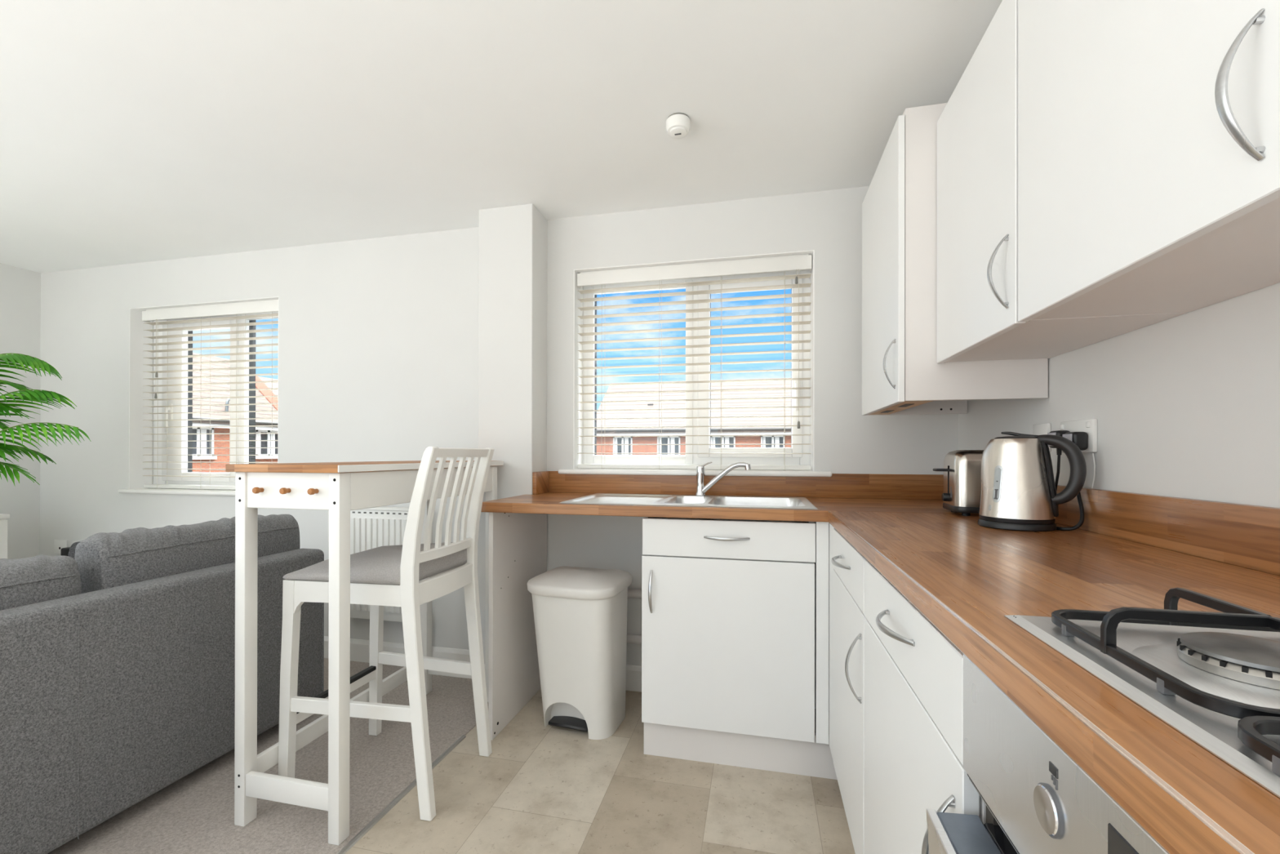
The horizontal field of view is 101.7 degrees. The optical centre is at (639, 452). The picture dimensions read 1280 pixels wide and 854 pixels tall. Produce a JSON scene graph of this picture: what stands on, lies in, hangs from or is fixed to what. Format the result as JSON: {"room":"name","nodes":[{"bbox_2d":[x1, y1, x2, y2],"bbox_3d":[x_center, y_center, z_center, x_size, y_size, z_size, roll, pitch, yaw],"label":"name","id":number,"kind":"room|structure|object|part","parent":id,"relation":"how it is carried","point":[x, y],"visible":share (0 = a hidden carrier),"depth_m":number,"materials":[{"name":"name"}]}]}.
{"room":"kitchen","nodes":[
{"label":"kitchen","id":0,"kind":"room"},
{"bbox_2d":[0,262,40,559],"bbox_3d":[-4.419,-0.013,1.083,0.200,2.269,5.147,0,0,13],"label":"wall","id":1,"kind":"structure","parent":0,"point":[20,288],"depth_m":3.22,"materials":[{"name":"white paint"}]},
{"bbox_2d":[47,657,488,853],"bbox_3d":[-2.709,1.177,0.654,3.327,0.152,4.677,0,0,13],"label":"carpet","id":2,"kind":"structure","parent":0,"point":[194,814],"depth_m":1.67,"materials":[{"name":"beige carpet"}]},
{"bbox_2d":[0,513,9,559],"bbox_3d":[-3.788,0.721,2.499,0.364,0.763,0.912,0,0,13],"label":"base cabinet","id":3,"kind":"object","parent":2,"relation":"on","point":[3,522],"visible":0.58,"depth_m":2.88,"materials":[{"name":"white paint"}]},
{"bbox_3d":[-3.568,0.703,2.679,0.016,0.665,0.440,0,0,13],"label":"door","id":4,"kind":"part","parent":3,"relation":"part of","materials":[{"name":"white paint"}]},
{"bbox_2d":[0,352,90,484],"bbox_3d":[-3.293,0.314,2.306,1.296,1.577,0.628,0,0,-37],"label":"potted palm","id":5,"kind":"object","parent":2,"relation":"on","point":[37,395],"visible":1,"depth_m":2.48,"materials":[{"name":"plant"}]},
{"bbox_2d":[0,514,324,853],"bbox_3d":[-2.023,0.678,1.426,0.953,0.850,1.925,0,0,13],"label":"sofa","id":6,"kind":"object","parent":2,"relation":"on","point":[117,651],"visible":0.86,"depth_m":1.56,"materials":[{"name":"grey fabric"}]},
{"bbox_2d":[0,554,81,610],"bbox_3d":[-1.820,0.480,1.168,0.218,0.375,0.830,0,0,13],"label":"cushion","id":7,"kind":"object","parent":6,"relation":"on","point":[26,581],"depth_m":1.44,"materials":[{"name":"grey fabric"}]},
{"bbox_2d":[67,514,300,593],"bbox_3d":[-1.639,0.452,1.952,0.204,0.394,0.730,0,0,13],"label":"cushion","id":8,"kind":"object","parent":6,"relation":"on","point":[104,561],"depth_m":1.75,"materials":[{"name":"grey fabric"}]},
{"bbox_2d":[225,460,503,845],"bbox_3d":[-0.924,0.570,1.956,0.395,1.072,0.964,0,0,13],"label":"bar table","id":9,"kind":"object","parent":2,"relation":"on","point":[339,488],"visible":0.82,"depth_m":1.54,"materials":[{"name":"white paint"}]},
{"bbox_3d":[-1.181,0.580,1.562,0.037,1.049,0.042,0,0,13],"label":"leg","id":10,"kind":"part","parent":9,"relation":"part of","materials":[{"name":"white paint"}]},
{"bbox_3d":[-1.022,0.982,1.515,0.292,0.066,0.019,0,0,13],"label":"rail","id":11,"kind":"part","parent":9,"relation":"part of","materials":[{"name":"white paint"}]},
{"bbox_3d":[-1.093,0.965,1.986,0.020,0.058,0.826,0,0,13],"label":"rail","id":12,"kind":"part","parent":9,"relation":"part of","materials":[{"name":"white paint"}]},
{"bbox_3d":[-0.860,0.581,1.489,0.037,1.049,0.042,0,0,13],"label":"leg","id":13,"kind":"part","parent":9,"relation":"part of","materials":[{"name":"white paint"}]},
{"bbox_3d":[-0.989,0.582,2.408,0.037,1.049,0.042,0,0,13],"label":"leg","id":14,"kind":"part","parent":9,"relation":"part of","materials":[{"name":"white paint"}]},
{"bbox_3d":[-0.829,0.984,2.369,0.294,0.066,0.019,0,0,13],"label":"rail","id":15,"kind":"part","parent":9,"relation":"part of","materials":[{"name":"white paint"}]},
{"bbox_3d":[-0.667,0.583,2.334,0.037,1.049,0.042,0,0,13],"label":"leg","id":16,"kind":"part","parent":9,"relation":"part of","materials":[{"name":"white paint"}]},
{"bbox_2d":[278,446,494,821],"bbox_3d":[-0.845,0.543,1.804,0.555,1.125,0.425,0,0,13],"label":"bar stool","id":17,"kind":"object","parent":2,"relation":"on","point":[390,575],"visible":0.98,"depth_m":1.65,"materials":[{"name":"white paint"}]},
{"bbox_3d":[-1.121,0.755,1.666,0.054,0.699,0.034,0,0,13],"label":"leg","id":18,"kind":"part","parent":17,"relation":"part of","materials":[{"name":"white paint"}]},
{"bbox_2d":[282,542,466,584],"bbox_3d":[-0.893,0.364,1.817,0.456,0.082,0.421,0,0,13],"label":"seat cushion","id":19,"kind":"object","parent":17,"relation":"on","point":[382,565],"depth_m":1.65,"materials":[{"name":"grey fabric"}]},
{"bbox_3d":[-1.034,0.755,2.047,0.054,0.699,0.034,0,0,13],"label":"leg","id":20,"kind":"part","parent":17,"relation":"part of","materials":[{"name":"white paint"}]},
{"bbox_3d":[-0.674,0.543,1.590,0.116,1.125,0.030,0,0,13],"label":"post","id":21,"kind":"part","parent":17,"relation":"part of","materials":[{"name":"white paint"}]},
{"bbox_3d":[-0.654,0.438,1.762,0.030,0.068,0.314,0,0,13],"label":"seat rail","id":22,"kind":"part","parent":17,"relation":"part of","materials":[{"name":"white paint"}]},
{"bbox_3d":[-0.657,0.327,1.762,0.035,0.032,0.314,0,0,13],"label":"rail","id":23,"kind":"part","parent":17,"relation":"part of","materials":[{"name":"white paint"}]},
{"bbox_3d":[-0.594,-0.001,1.749,0.042,0.030,0.314,0,0,13],"label":"rail","id":24,"kind":"part","parent":17,"relation":"part of","materials":[{"name":"white paint"}]},
{"bbox_3d":[-0.598,0.544,1.924,0.116,1.125,0.030,0,0,13],"label":"post","id":25,"kind":"part","parent":17,"relation":"part of","materials":[{"name":"white paint"}]},
{"bbox_2d":[336,734,466,853],"bbox_3d":[-1.026,1.101,0.557,0.020,0.008,3.035,0,0,13],"label":"trim","id":26,"kind":"structure","parent":2,"relation":"on","point":[413,784],"depth_m":1.62,"materials":[{"name":"metal"}]},
{"bbox_2d":[40,186,958,710],"bbox_3d":[-1.221,-0.005,2.855,5.248,2.269,0.270,0,0,13],"label":"wall","id":27,"kind":"structure","parent":0,"point":[378,337],"depth_m":2.72,"materials":[{"name":"white paint"}]},
{"bbox_2d":[53,539,67,553],"bbox_3d":[-3.622,0.587,3.256,0.103,0.086,0.011,0,0,13],"label":"wall socket","id":28,"kind":"object","parent":27,"relation":"attached to","point":[59,544],"visible":0.81,"depth_m":3.25,"materials":[{"name":"white plastic"}]},
{"bbox_2d":[60,540,80,555],"bbox_3d":[-3.491,0.605,3.202,0.101,0.123,0.060,0,0,13],"label":"wall socket","id":29,"kind":"object","parent":27,"relation":"attached to","point":[64,551],"visible":0.2,"depth_m":3.18,"materials":[{"name":"black plastic"}]},
{"bbox_2d":[118,296,278,495],"bbox_3d":[-2.532,-0.316,3.099,1.175,1.113,0.225,0,0,13],"label":"window","id":30,"kind":"structure","parent":27,"relation":"in","point":[137,480],"depth_m":3.19,"materials":[{"name":"white plastic"}]},
{"bbox_3d":[-2.892,-0.228,3.194,0.024,0.150,0.038,0,0,13],"label":"handle","id":31,"kind":"part","parent":30,"relation":"part of","materials":[{"name":"white plastic"}]},
{"bbox_3d":[-2.540,0.228,3.065,1.175,0.025,0.159,0,0,13],"label":"sill","id":32,"kind":"part","parent":30,"relation":"part of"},
{"bbox_3d":[-2.682,-0.322,3.184,0.575,0.990,0.038,0,0,13],"label":"sash","id":33,"kind":"part","parent":30,"relation":"part of","materials":[{"name":"white plastic"}]},
{"bbox_2d":[142,299,278,489],"bbox_3d":[-2.510,-0.325,3.061,1.025,1.090,0.066,0,0,13],"label":"blind","id":34,"kind":"object","parent":30,"relation":"attached to","point":[272,305],"visible":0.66,"depth_m":3.06,"materials":[{"name":"white plastic"}]},
{"bbox_3d":[-2.510,0.203,3.066,1.021,0.022,0.044,0,0,13],"label":"rail","id":35,"kind":"part","parent":34,"relation":"part of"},
{"bbox_3d":[-2.508,-0.840,3.068,1.001,0.060,0.040,0,0,13],"label":"head rail","id":36,"kind":"part","parent":34,"relation":"part of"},
{"bbox_3d":[-2.517,-0.327,3.156,1.099,1.091,0.027,0,0,13],"label":"frame","id":37,"kind":"part","parent":30,"relation":"part of","materials":[{"name":"white plastic"}]},
{"bbox_3d":[-2.509,-0.327,3.189,1.099,1.091,0.038,0,0,13],"label":"frame","id":38,"kind":"part","parent":30,"relation":"part of","materials":[{"name":"white plastic"}]},
{"bbox_2d":[328,506,420,622],"bbox_3d":[-1.342,0.694,2.697,0.571,0.826,0.089,0,0,13],"label":"radiator","id":39,"kind":"object","parent":27,"relation":"attached to","point":[371,528],"visible":0.27,"depth_m":2.66,"materials":[{"name":"metal"}]},
{"bbox_3d":[-1.363,0.573,2.666,0.538,0.560,0.018,0,0,13],"label":"panel","id":40,"kind":"part","parent":39,"relation":"part of","materials":[{"name":"metal"}]},
{"bbox_2d":[352,506,408,515],"bbox_3d":[-1.356,0.296,2.695,0.538,0.030,0.071,0,0,13],"label":"grille","id":41,"kind":"object","parent":39,"relation":"attached to","point":[380,510],"depth_m":2.65,"materials":[{"name":"metal"}]},
{"bbox_2d":[324,635,470,665],"bbox_3d":[-2.268,1.050,2.945,3.169,0.115,0.014,0,0,13],"label":"baseboard","id":42,"kind":"structure","parent":27,"relation":"attached to","point":[359,648],"depth_m":2.72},
{"bbox_2d":[626,664,641,692],"bbox_3d":[-0.157,1.053,2.464,0.600,0.115,0.014,0,0,13],"label":"baseboard","id":43,"kind":"structure","parent":27,"relation":"attached to","point":[633,673],"depth_m":2.43,"materials":[{"name":"white wood"}]},
{"bbox_2d":[626,633,641,644],"bbox_3d":[-0.164,0.865,2.454,0.586,0.040,0.036,0,0,13],"label":"trim","id":44,"kind":"structure","parent":27,"relation":"attached to","point":[631,638],"depth_m":2.41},
{"bbox_2d":[627,588,641,598],"bbox_3d":[-0.164,0.655,2.454,0.586,0.040,0.036,0,0,13],"label":"trim","id":45,"kind":"structure","parent":27,"relation":"attached to","point":[632,593],"depth_m":2.41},
{"bbox_2d":[558,249,831,476],"bbox_3d":[0.238,-0.391,2.467,1.246,0.988,0.225,0,0,13],"label":"window","id":46,"kind":"structure","parent":27,"relation":"in","point":[689,459],"depth_m":2.48,"materials":[{"name":"white plastic"}]},
{"bbox_2d":[577,253,811,470],"bbox_3d":[0.229,-0.400,2.436,1.091,0.966,0.066,0,0,13],"label":"blind","id":47,"kind":"object","parent":46,"relation":"attached to","point":[796,263],"visible":0.92,"depth_m":2.42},
{"bbox_3d":[0.230,0.066,2.442,1.087,0.022,0.044,0,0,13],"label":"rail","id":48,"kind":"part","parent":47,"relation":"part of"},
{"bbox_3d":[0.231,-0.853,2.444,1.067,0.060,0.040,0,0,13],"label":"head rail","id":49,"kind":"part","parent":47,"relation":"part of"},
{"bbox_3d":[0.702,-0.469,2.301,0.002,0.689,0.002,0,0,28],"label":"pull cord","id":50,"kind":"part","parent":47,"relation":"part of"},
{"bbox_3d":[0.230,0.090,2.434,1.246,0.025,0.159,0,0,13],"label":"sill","id":51,"kind":"part","parent":46,"relation":"part of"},
{"bbox_3d":[0.514,-0.396,2.455,0.480,0.835,0.038,0,0,13],"label":"sash","id":52,"kind":"part","parent":46,"relation":"part of","materials":[{"name":"white plastic"}]},
{"bbox_3d":[0.718,-0.264,2.371,0.024,0.150,0.038,0,0,13],"label":"handle","id":53,"kind":"part","parent":46,"relation":"part of","materials":[{"name":"white plastic"}]},
{"bbox_2d":[0,0,1002,273],"bbox_3d":[-1.761,-1.245,0.480,5.648,0.200,5.147,0,0,13],"label":"ceiling","id":54,"kind":"structure","parent":0,"point":[132,131],"depth_m":1.73,"materials":[{"name":"white paint"}]},
{"bbox_2d":[665,112,690,138],"bbox_3d":[0.130,-1.113,1.781,0.085,0.051,0.085,0,0,13],"label":"smoke detector","id":55,"kind":"object","parent":54,"relation":"attached to","point":[677,124],"visible":1,"depth_m":1.75,"materials":[{"name":"white plastic"}]},
{"bbox_2d":[477,203,546,663],"bbox_3d":[-0.606,-0.015,2.487,0.273,2.249,0.173,0,0,13],"label":"wall column","id":56,"kind":"structure","parent":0,"point":[513,239],"depth_m":2.41,"materials":[{"name":"white paint"}]},
{"bbox_2d":[345,688,855,853],"bbox_3d":[-0.151,1.180,0.071,1.921,0.150,4.677,0,0,13],"label":"floor","id":57,"kind":"structure","parent":0,"point":[540,788],"depth_m":1.65,"materials":[{"name":"tile"}]},
{"bbox_2d":[488,512,546,740],"bbox_3d":[-0.518,0.668,2.267,0.020,0.882,0.526,0,0,13],"label":"end panel","id":58,"kind":"object","parent":57,"relation":"on","point":[517,542],"visible":0.81,"depth_m":2.17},
{"bbox_2d":[526,566,632,739],"bbox_3d":[-0.244,0.794,2.158,0.380,0.630,0.356,0,0,18],"label":"pedal bin","id":59,"kind":"object","parent":57,"relation":"on","point":[580,613],"visible":1,"depth_m":2.03,"materials":[{"name":"plastic"}]},
{"bbox_3d":[-0.244,0.519,2.159,0.380,0.081,0.356,0,0,18],"label":"lid","id":60,"kind":"part","parent":59,"relation":"part of","materials":[{"name":"plastic"}]},
{"bbox_2d":[641,516,837,779],"bbox_3d":[0.395,0.669,2.025,0.695,0.881,0.533,0,0,13],"label":"base cabinet","id":61,"kind":"object","parent":57,"relation":"on","point":[728,606],"visible":0.94,"depth_m":1.80,"materials":[{"name":"white wood"}]},
{"bbox_3d":[0.038,0.496,1.851,0.012,0.155,0.034,0,0,13],"label":"handle","id":62,"kind":"part","parent":61,"relation":"part of","materials":[{"name":"silver metal"}]},
{"bbox_3d":[0.297,0.294,1.792,0.158,0.012,0.034,0,0,13],"label":"handle","id":63,"kind":"part","parent":61,"relation":"part of","materials":[{"name":"silver metal"}]},
{"bbox_3d":[0.297,0.670,1.816,0.594,0.598,0.018,0,0,13],"label":"door","id":64,"kind":"part","parent":61,"relation":"part of","materials":[{"name":"white wood"}]},
{"bbox_3d":[0.300,0.301,1.817,0.594,0.131,0.018,0,0,13],"label":"drawer","id":65,"kind":"part","parent":61,"relation":"part of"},
{"bbox_2d":[829,523,866,853],"bbox_3d":[0.814,0.669,1.387,0.588,0.882,0.586,0,0,13],"label":"base cabinet","id":66,"kind":"object","parent":57,"relation":"on","point":[846,563],"visible":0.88,"depth_m":1.36,"materials":[{"name":"white wood"}]},
{"bbox_3d":[0.536,0.294,1.406,0.037,0.012,0.162,0,0,13],"label":"handle","id":67,"kind":"part","parent":66,"relation":"part of","materials":[{"name":"silver metal"}]},
{"bbox_3d":[0.560,0.298,1.393,0.018,0.125,0.482,0,0,13],"label":"drawer","id":68,"kind":"part","parent":66,"relation":"part of","materials":[{"name":"white wood"}]},
{"bbox_3d":[0.487,0.490,1.188,0.037,0.160,0.012,0,0,13],"label":"handle","id":69,"kind":"part","parent":66,"relation":"part of","materials":[{"name":"silver metal"}]},
{"bbox_2d":[480,471,1279,853],"bbox_3d":[0.145,0.156,1.185,1.839,0.140,2.376,0,0,13],"label":"countertop","id":70,"kind":"structure","parent":66,"relation":"on","point":[1129,549],"depth_m":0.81,"materials":[{"name":"brown wood"}]},
{"bbox_2d":[560,493,817,522],"bbox_3d":[0.198,0.261,2.084,0.930,0.150,0.470,0,0,13],"label":"sink","id":71,"kind":"object","parent":70,"relation":"in","point":[780,502],"visible":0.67,"depth_m":2.16,"materials":[{"name":"metal"}]},
{"bbox_2d":[694,462,751,496],"bbox_3d":[0.349,0.111,2.215,0.243,0.148,0.049,0,0,28],"label":"mixer tap","id":72,"kind":"object","parent":70,"relation":"on","point":[701,489],"visible":1,"depth_m":2.24,"materials":[{"name":"silver metal"}]},
{"bbox_2d":[694,465,706,496],"bbox_3d":[0.263,0.120,2.260,0.049,0.130,0.049,0,0,13],"label":"tap","id":73,"kind":"object","parent":72,"relation":"on","point":[700,469],"depth_m":2.24,"materials":[{"name":"silver metal"}]},
{"bbox_2d":[480,471,978,522],"bbox_3d":[0.346,0.158,2.066,1.839,0.140,0.568,0,0,13],"label":"countertop","id":74,"kind":"structure","parent":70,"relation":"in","point":[842,492],"depth_m":2.18,"materials":[{"name":"brown wood"}]},
{"bbox_2d":[933,430,1070,515],"bbox_3d":[1.035,0.066,1.536,0.257,0.248,0.337,0,0,16],"label":"toaster","id":75,"kind":"object","parent":70,"relation":"on","point":[962,469],"visible":0.59,"depth_m":1.56,"materials":[{"name":"silver metal"}]},
{"bbox_3d":[0.954,0.054,1.647,0.042,0.008,0.044,0,0,16],"label":"lever","id":76,"kind":"part","parent":75,"relation":"part of","materials":[{"name":"black plastic"}]},
{"bbox_3d":[0.966,0.140,1.647,0.015,0.026,0.026,0,0,16],"label":"browning knob","id":77,"kind":"part","parent":75,"relation":"part of","materials":[{"name":"black plastic"}]},
{"bbox_3d":[1.111,0.096,1.462,0.023,0.185,0.197,0,0,12],"label":"power cord","id":78,"kind":"part","parent":75,"relation":"part of","materials":[{"name":"black plastic"}]},
{"bbox_2d":[977,431,1088,531],"bbox_3d":[0.992,0.067,1.323,0.229,0.244,0.163,0,0,13],"label":"kettle","id":79,"kind":"object","parent":70,"relation":"on","point":[1019,490],"visible":1,"depth_m":1.27,"materials":[{"name":"silver metal"}]},
{"bbox_3d":[0.960,-0.040,1.330,0.092,0.008,0.092,0,0,13],"label":"lid","id":80,"kind":"part","parent":79,"relation":"part of","materials":[{"name":"silver metal"}]},
{"bbox_3d":[1.025,0.041,1.268,0.093,0.172,0.035,0,0,44],"label":"handle","id":81,"kind":"part","parent":79,"relation":"part of","materials":[{"name":"black plastic"}]},
{"bbox_3d":[1.046,0.099,1.283,0.076,0.180,0.056,0,0,13],"label":"power cord","id":82,"kind":"part","parent":79,"relation":"part of","materials":[{"name":"black plastic"}]},
{"bbox_2d":[1004,587,1279,797],"bbox_3d":[0.592,0.161,0.259,0.492,0.051,0.579,0,0,13],"label":"gas hob","id":83,"kind":"object","parent":70,"relation":"in","point":[1213,677],"visible":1,"depth_m":0.42,"materials":[{"name":"metal"}]},
{"bbox_3d":[0.497,0.178,0.419,0.148,0.007,0.148,0,0,13],"label":"spill dish","id":84,"kind":"part","parent":83,"relation":"part of","materials":[{"name":"metal"}]},
{"bbox_2d":[863,559,986,853],"bbox_3d":[0.684,0.667,0.817,0.588,0.882,0.574,0,0,13],"label":"base cabinet","id":85,"kind":"object","parent":57,"relation":"on","point":[913,715],"visible":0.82,"depth_m":0.81,"materials":[{"name":"white wood"}]},
{"bbox_3d":[0.413,0.286,0.863,0.037,0.012,0.168,0,0,13],"label":"handle","id":86,"kind":"part","parent":85,"relation":"part of","materials":[{"name":"silver metal"}]},
{"bbox_3d":[0.442,0.297,0.874,0.018,0.125,0.573,0,0,13],"label":"drawer","id":87,"kind":"part","parent":85,"relation":"part of","materials":[{"name":"white wood"}]},
{"bbox_3d":[0.358,0.489,0.625,0.037,0.160,0.012,0,0,13],"label":"handle","id":88,"kind":"part","parent":85,"relation":"part of","materials":[{"name":"silver metal"}]},
{"bbox_2d":[926,653,1168,853],"bbox_3d":[0.527,0.667,0.249,0.601,0.880,0.596,0,0,13],"label":"oven","id":89,"kind":"object","parent":57,"relation":"on","point":[1037,799],"visible":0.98,"depth_m":0.46,"materials":[{"name":"metal"}]},
{"bbox_3d":[0.282,0.671,0.302,0.043,0.533,0.590,0,0,13],"label":"glass","id":90,"kind":"part","parent":89,"relation":"part of","materials":[{"name":"glass"}]},
{"bbox_3d":[0.308,0.670,0.296,0.077,0.533,0.590,0,0,13],"label":"oven door","id":91,"kind":"part","parent":89,"relation":"part of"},
{"bbox_3d":[0.318,0.360,0.296,0.028,0.006,0.593,0,0,13],"label":"panel trim","id":92,"kind":"part","parent":89,"relation":"part of","materials":[{"name":"silver metal"}]},
{"bbox_3d":[0.319,0.366,0.296,0.026,0.004,0.593,0,0,13],"label":"panel trim","id":93,"kind":"part","parent":89,"relation":"part of","materials":[{"name":"silver metal"}]},
{"bbox_3d":[0.341,0.659,0.289,0.056,0.510,0.570,0,0,13],"label":"glass","id":94,"kind":"part","parent":89,"relation":"part of","materials":[{"name":"black glass"}]},
{"bbox_3d":[0.324,0.284,0.415,0.003,0.034,0.034,0,0,13],"label":"knob","id":95,"kind":"part","parent":89,"relation":"part of","materials":[{"name":"silver metal"}]},
{"bbox_2d":[958,282,1279,507],"bbox_3d":[0.893,-0.008,-0.128,0.200,2.269,5.147,0,0,13],"label":"wall","id":96,"kind":"structure","parent":0,"point":[1187,405],"depth_m":1.02,"materials":[{"name":"white paint"}]},
{"bbox_2d":[862,102,1048,415],"bbox_3d":[1.009,-0.589,1.803,0.426,0.875,0.598,0,0,13],"label":"upper cabinet","id":97,"kind":"object","parent":96,"relation":"attached to","point":[902,374],"visible":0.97,"depth_m":1.55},
{"bbox_3d":[0.841,-0.579,1.824,0.018,0.854,0.564,0,0,13],"label":"door","id":98,"kind":"part","parent":97,"relation":"part of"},
{"bbox_3d":[0.760,-0.271,1.587,0.037,0.152,0.012,0,0,13],"label":"handle","id":99,"kind":"part","parent":97,"relation":"part of","materials":[{"name":"silver metal"}]},
{"bbox_3d":[0.898,-0.165,1.829,0.082,0.018,0.558,0,0,13],"label":"rail","id":100,"kind":"part","parent":97,"relation":"part of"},
{"bbox_3d":[1.099,-0.590,2.080,0.367,0.872,0.018,0,0,13],"label":"panel","id":101,"kind":"part","parent":97,"relation":"part of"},
{"bbox_2d":[1032,422,1050,451],"bbox_3d":[1.153,-0.043,1.498,0.014,0.081,0.080,0,0,13],"label":"switch","id":102,"kind":"object","parent":96,"relation":"attached to","point":[1039,428],"visible":0.29,"depth_m":1.49,"materials":[{"name":"white plastic"}]},
{"bbox_2d":[937,0,1188,363],"bbox_3d":[0.939,-0.617,1.267,0.328,0.708,0.490,0,0,13],"label":"upper cabinet","id":103,"kind":"object","parent":96,"relation":"attached to","point":[977,127],"visible":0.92,"depth_m":1.23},
{"bbox_3d":[0.826,-0.617,1.290,0.019,0.708,0.481,0,0,13],"label":"door","id":104,"kind":"part","parent":103,"relation":"part of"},
{"bbox_3d":[0.751,-0.380,1.093,0.040,0.156,0.012,0,0,13],"label":"handle","id":105,"kind":"part","parent":103,"relation":"part of","materials":[{"name":"silver metal"}]},
{"bbox_2d":[1059,418,1097,452],"bbox_3d":[1.114,-0.042,1.329,0.015,0.082,0.142,0,0,13],"label":"double socket","id":106,"kind":"object","parent":96,"relation":"attached to","point":[1089,426],"visible":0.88,"depth_m":1.28,"materials":[{"name":"white plastic"}]},
{"bbox_2d":[1059,424,1063,429],"bbox_3d":[1.122,-0.069,1.385,0.005,0.014,0.012,0,0,13],"label":"rocker switch","id":107,"kind":"object","parent":106,"relation":"attached to","point":[1061,426],"depth_m":1.38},
{"bbox_2d":[1085,421,1090,427],"bbox_3d":[1.097,-0.069,1.275,0.005,0.014,0.012,0,0,13],"label":"rocker switch","id":108,"kind":"object","parent":106,"relation":"attached to","point":[1087,423],"depth_m":1.27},
{"bbox_2d":[1091,453,1095,488],"bbox_3d":[1.103,0.043,1.268,0.006,0.086,0.012,0,0,13],"label":"cable","id":109,"kind":"object","parent":106,"relation":"hanging from","point":[1093,456],"visible":1,"depth_m":1.26,"materials":[{"name":"white plastic"}]},
{"bbox_2d":[1017,0,1279,321],"bbox_3d":[0.817,-0.618,0.733,0.328,0.708,0.606,0,0,13],"label":"upper cabinet","id":110,"kind":"object","parent":96,"relation":"attached to","point":[1148,131],"visible":1,"depth_m":0.74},
{"bbox_3d":[0.626,-0.381,0.543,0.040,0.156,0.012,0,0,13],"label":"handle","id":111,"kind":"part","parent":110,"relation":"part of","materials":[{"name":"silver metal"}]},
{"label":"outside","id":112,"kind":"structure","parent":0,"visible":0},
{"bbox_3d":[-6.554,3.873,38.746,110.000,0.200,67.343,0,0,13],"label":"ground","id":113,"kind":"structure","parent":112,"visible":0},
{"bbox_2d":[192,352,278,472],"bbox_3d":[-21.663,-0.670,28.480,7.894,8.800,34.100,0,0,13],"label":"house","id":114,"kind":"structure","parent":113,"relation":"on","point":[222,372],"depth_m":24.51,"materials":[{"name":"tile"}]},
{"bbox_3d":[-19.403,-0.498,22.847,0.025,1.180,1.220,0,0,13],"label":"pane","id":115,"kind":"part","parent":114,"relation":"part of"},
{"bbox_2d":[200,429,206,453],"bbox_3d":[-19.407,-0.498,22.755,0.006,1.080,0.900,0,0,13],"label":"window","id":116,"kind":"structure","parent":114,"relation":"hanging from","point":[203,437],"depth_m":23.07,"materials":[{"name":"white plastic"}]},
{"bbox_2d":[257,431,275,453],"bbox_3d":[-18.661,-0.490,26.029,0.006,1.080,0.915,0,0,13],"label":"window","id":117,"kind":"structure","parent":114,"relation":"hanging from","point":[260,436],"depth_m":26.03,"materials":[{"name":"white plastic"}]},
{"bbox_3d":[-18.655,-0.490,26.128,0.025,1.180,1.250,0,0,13],"label":"pane","id":118,"kind":"part","parent":114,"relation":"part of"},
{"bbox_2d":[596,377,791,455],"bbox_3d":[9.760,-0.572,34.139,24.350,8.720,9.934,0,0,13],"label":"house","id":119,"kind":"structure","parent":113,"relation":"on","point":[775,384],"depth_m":31.99,"materials":[{"name":"tile"}]},
{"bbox_2d":[614,437,628,454],"bbox_3d":[-1.123,-0.417,32.033,0.845,1.010,0.006,0,0,13],"label":"window","id":120,"kind":"structure","parent":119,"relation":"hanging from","point":[618,448],"depth_m":32.04,"materials":[{"name":"white plastic"}]},
{"bbox_3d":[-1.059,-0.417,32.036,1.110,1.110,0.025,0,0,13],"label":"pane","id":121,"kind":"part","parent":119,"relation":"part of","materials":[{"name":"grey glass"}]},
{"bbox_2d":[659,437,674,454],"bbox_3d":[1.624,-0.414,31.407,0.940,1.010,0.006,0,0,13],"label":"window","id":122,"kind":"structure","parent":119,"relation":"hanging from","point":[663,448],"depth_m":31.41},
{"bbox_3d":[1.735,-0.414,31.399,1.300,1.110,0.025,0,0,13],"label":"pane","id":123,"kind":"part","parent":119,"relation":"part of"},
{"bbox_2d":[712,437,728,447],"bbox_3d":[4.770,-0.411,30.689,0.955,1.010,0.006,0,0,13],"label":"window","id":124,"kind":"structure","parent":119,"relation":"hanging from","point":[715,440],"depth_m":30.70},
{"bbox_3d":[4.889,-0.411,30.680,1.330,1.110,0.025,0,0,13],"label":"pane","id":125,"kind":"part","parent":119,"relation":"part of","materials":[{"name":"grey glass"}]},
{"bbox_2d":[763,436,779,447],"bbox_3d":[7.566,-0.408,30.052,0.910,1.010,0.006,0,0,13],"label":"window","id":126,"kind":"structure","parent":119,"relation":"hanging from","point":[766,440],"depth_m":30.06,"materials":[{"name":"white plastic"}]},
{"bbox_3d":[7.662,-0.408,30.047,1.240,1.110,0.025,0,0,13],"label":"pane","id":127,"kind":"part","parent":119,"relation":"part of","materials":[{"name":"grey glass"}]}
]}

